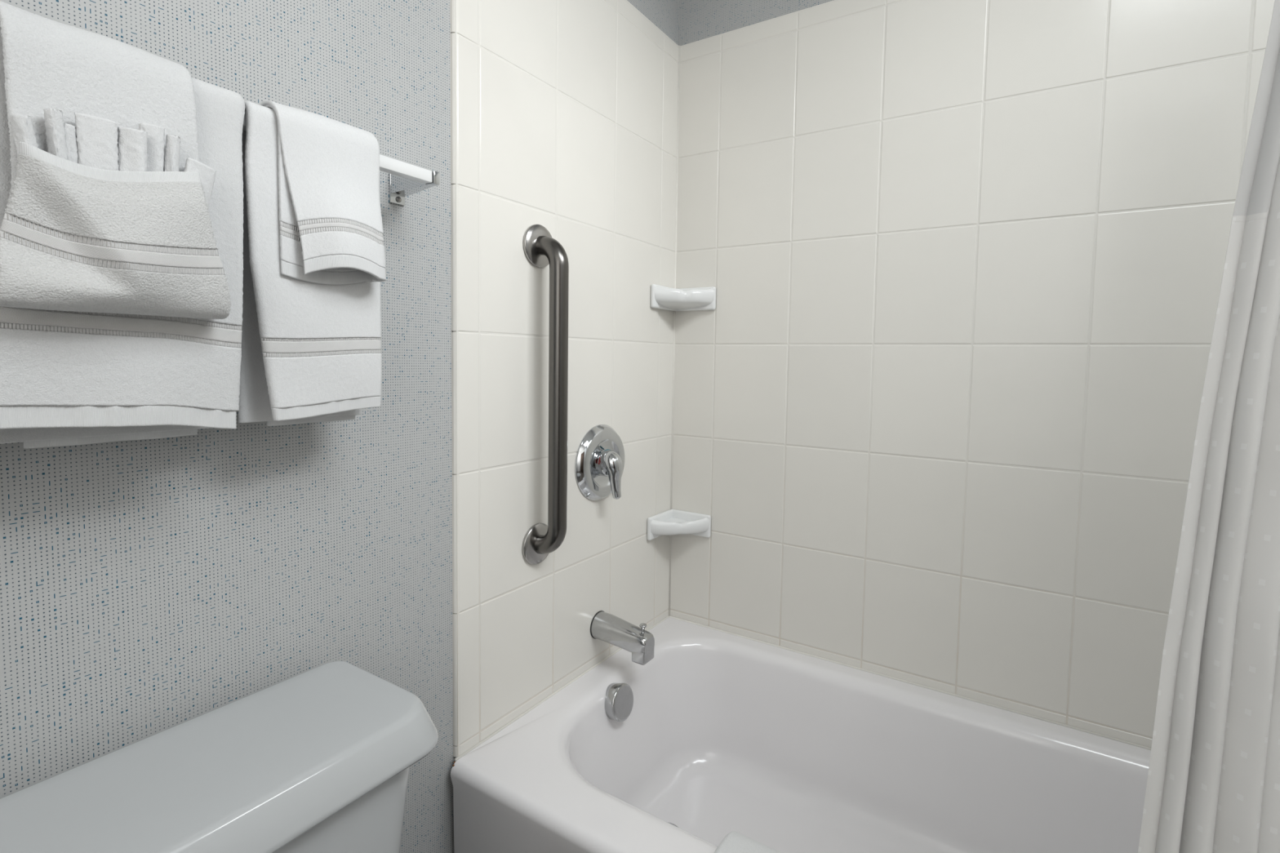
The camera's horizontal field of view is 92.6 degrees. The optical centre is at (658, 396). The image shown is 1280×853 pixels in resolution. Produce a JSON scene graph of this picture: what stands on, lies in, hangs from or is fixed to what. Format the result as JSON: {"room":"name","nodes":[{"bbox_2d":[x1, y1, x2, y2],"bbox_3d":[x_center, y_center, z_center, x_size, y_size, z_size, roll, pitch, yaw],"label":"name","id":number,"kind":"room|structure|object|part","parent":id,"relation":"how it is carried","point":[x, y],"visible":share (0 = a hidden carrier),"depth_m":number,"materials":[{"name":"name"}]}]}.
{"room":"hotel bathroom","nodes":[
{"label":"hotel bathroom","id":0,"kind":"room"},
{"bbox_2d":[0,0,679,852],"bbox_3d":[-0.678,-0.124,0.658,0.110,2.430,2.760,3,4,32],"label":"wall","id":1,"kind":"structure","parent":0,"point":[148,588],"depth_m":1.03,"materials":[{"name":"paper"}]},
{"bbox_2d":[242,111,439,205],"bbox_3d":[-0.564,-0.315,0.645,0.099,0.050,0.736,3,4,32],"label":"towel bar","id":2,"kind":"object","parent":1,"relation":"attached to","point":[405,179],"visible":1,"depth_m":0.91,"materials":[{"name":"metal"}]},
{"bbox_2d":[0,26,244,448],"bbox_3d":[-0.584,-0.143,0.550,0.079,0.390,0.379,3,4,32],"label":"bath towel","id":3,"kind":"object","parent":2,"relation":"hanging from","point":[68,378],"visible":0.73,"depth_m":0.61,"materials":[{"name":"white fabric"}]},
{"bbox_2d":[0,0,231,319],"bbox_3d":[-0.527,-0.215,0.583,0.131,0.272,0.172,3,4,32],"label":"hand towel","id":4,"kind":"object","parent":3,"relation":"on","point":[74,237],"visible":0.97,"depth_m":0.55,"materials":[{"name":"white fabric"}]},
{"bbox_3d":[-0.546,-0.237,0.594,0.086,0.228,0.159,3,4,32],"label":"terry panel","id":5,"kind":"part","parent":4,"relation":"part of","materials":[{"name":"white fabric"}]},
{"bbox_3d":[-0.486,-0.174,0.555,0.028,0.071,0.149,4,4,39],"label":"pocket panel","id":6,"kind":"part","parent":4,"relation":"part of","materials":[{"name":"white fabric"}]},
{"bbox_2d":[8,107,216,207],"bbox_3d":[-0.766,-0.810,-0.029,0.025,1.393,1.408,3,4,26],"label":"washcloth","id":7,"kind":"object","parent":4,"relation":"in","point":[93,140],"visible":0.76,"depth_m":0.56,"materials":[{"name":"white fabric"}]},
{"bbox_3d":[-0.567,-0.018,0.536,0.024,0.083,0.362,3,4,32],"label":"terry panel","id":8,"kind":"part","parent":3,"relation":"part of","materials":[{"name":"white fabric"}]},
{"bbox_2d":[238,101,382,426],"bbox_3d":[-0.441,-0.154,0.775,0.062,0.380,0.162,3,4,32],"label":"hand towel","id":9,"kind":"object","parent":2,"relation":"hanging from","point":[311,352],"visible":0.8,"depth_m":0.74,"materials":[{"name":"white fabric"}]},
{"bbox_3d":[-0.421,-0.023,0.777,0.015,0.067,0.148,3,4,32],"label":"terry panel","id":10,"kind":"part","parent":9,"relation":"part of","materials":[{"name":"white fabric"}]},
{"bbox_2d":[259,99,386,284],"bbox_3d":[-0.419,-0.249,0.773,0.106,0.215,0.132,3,4,32],"label":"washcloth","id":11,"kind":"object","parent":9,"relation":"on","point":[331,233],"visible":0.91,"depth_m":0.74,"materials":[{"name":"white fabric"}]},
{"bbox_3d":[-0.395,-0.179,0.756,0.039,0.048,0.123,3,4,32],"label":"terry panel","id":12,"kind":"part","parent":11,"relation":"part of","materials":[{"name":"white fabric"}]},
{"bbox_2d":[522,224,568,564],"bbox_3d":[-0.218,0.002,1.232,0.078,0.695,0.085,3,4,32],"label":"grab bar","id":13,"kind":"object","parent":1,"relation":"attached to","point":[541,250],"visible":1,"depth_m":1.21,"materials":[{"name":"metal"}]},
{"bbox_3d":[-0.218,0.002,1.232,0.078,0.648,0.038,3,4,32],"label":"rail","id":14,"kind":"part","parent":13,"relation":"part of","materials":[{"name":"metal"}]},
{"bbox_2d":[574,424,624,501],"bbox_3d":[-0.111,0.156,1.422,0.069,0.180,0.180,3,4,32],"label":"shower valve","id":15,"kind":"object","parent":1,"relation":"attached to","point":[599,464],"visible":1,"depth_m":1.40,"materials":[{"name":"silver metal"}]},
{"bbox_3d":[-0.111,0.180,1.413,0.056,0.114,0.048,3,4,32],"label":"lever handle","id":16,"kind":"part","parent":15,"relation":"part of","materials":[{"name":"silver metal"}]},
{"bbox_2d":[590,610,654,665],"bbox_3d":[-0.083,0.560,1.429,0.147,0.084,0.065,3,4,32],"label":"tub spout","id":17,"kind":"object","parent":1,"relation":"attached to","point":[606,627],"visible":1,"depth_m":1.40,"materials":[{"name":"silver metal"}]},
{"bbox_3d":[-0.036,0.534,1.398,0.017,0.027,0.017,3,4,32],"label":"diverter knob","id":18,"kind":"part","parent":17,"relation":"part of","materials":[{"name":"silver metal"}]},
{"bbox_3d":[0.348,-0.807,0.465,1.790,0.025,0.025,3,4,32],"label":"curtain rod","id":19,"kind":"object","parent":1,"relation":"attached to","visible":0},
{"bbox_2d":[1137,0,1279,852],"bbox_3d":[0.582,0.100,0.364,0.486,1.760,0.033,3,4,32],"label":"shower curtain","id":20,"kind":"object","parent":19,"relation":"hanging from","point":[1213,786],"visible":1,"depth_m":0.45,"materials":[{"name":"fabric"}]},
{"bbox_3d":[0.567,-0.453,0.346,0.325,0.656,0.023,3,4,32],"label":"sheer panel","id":21,"kind":"part","parent":20,"relation":"part of","materials":[{"name":"white fabric"}]},
{"bbox_2d":[670,0,1275,747],"bbox_3d":[0.775,-0.140,1.311,1.680,2.430,0.110,3,4,32],"label":"wall","id":22,"kind":"structure","parent":0,"point":[936,406],"depth_m":1.33,"materials":[{"name":"tile"}]},
{"bbox_2d":[668,45,680,616],"bbox_3d":[0.042,-0.161,1.706,0.007,1.586,0.007,3,4,32],"label":"trim","id":23,"kind":"structure","parent":22,"relation":"attached to","point":[677,175],"depth_m":1.70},
{"bbox_2d":[647,509,711,540],"bbox_3d":[0.055,0.352,1.647,0.130,0.062,0.128,3,4,32],"label":"soap dish","id":24,"kind":"object","parent":22,"relation":"attached to","point":[670,522],"visible":1,"depth_m":1.64,"materials":[{"name":"white ceramic"}]},
{"bbox_3d":[0.055,0.353,1.648,0.129,0.054,0.126,3,4,32],"label":"dish","id":25,"kind":"part","parent":24,"relation":"part of","materials":[{"name":"white ceramic"}]},
{"bbox_2d":[650,284,715,311],"bbox_3d":[0.065,-0.263,1.610,0.130,0.062,0.128,3,4,32],"label":"soap dish","id":26,"kind":"object","parent":22,"relation":"attached to","point":[694,299],"visible":1,"depth_m":1.60,"materials":[{"name":"white ceramic"}]},
{"bbox_2d":[453,616,1151,761],"bbox_3d":[0.489,0.682,1.023,1.563,0.006,0.758,3,4,32],"label":"trim","id":27,"kind":"structure","parent":22,"relation":"attached to","point":[458,757],"depth_m":1.35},
{"bbox_3d":[0.100,1.181,0.241,1.989,0.100,2.770,3,4,32],"label":"floor","id":28,"kind":"structure","parent":0,"visible":0},
{"bbox_2d":[0,661,438,852],"bbox_3d":[-0.304,0.756,0.516,0.724,0.701,0.522,3,4,32],"label":"toilet","id":29,"kind":"object","parent":28,"relation":"on","point":[319,759],"visible":1,"depth_m":0.66,"materials":[{"name":"white ceramic"}]},
{"bbox_3d":[-0.514,0.584,0.637,0.216,0.284,0.474,3,4,32],"label":"tank","id":30,"kind":"part","parent":29,"relation":"part of","materials":[{"name":"white ceramic"}]},
{"bbox_2d":[450,617,1151,852],"bbox_3d":[0.481,0.884,1.028,1.561,0.406,0.766,3,4,32],"label":"bathtub","id":31,"kind":"object","parent":28,"relation":"on","point":[719,734],"visible":0.93,"depth_m":1.33,"materials":[{"name":"white ceramic"}]},
{"bbox_3d":[-0.092,0.690,1.384,0.047,0.081,0.079,3,4,32],"label":"overflow plate","id":32,"kind":"part","parent":31,"relation":"part of","materials":[{"name":"silver metal"}]},
{"bbox_2d":[714,831,781,852],"bbox_3d":[0.257,0.789,0.780,0.430,0.242,0.199,3,4,32],"label":"bath mat","id":33,"kind":"object","parent":31,"relation":"on","point":[734,842],"visible":1,"depth_m":0.90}
]}

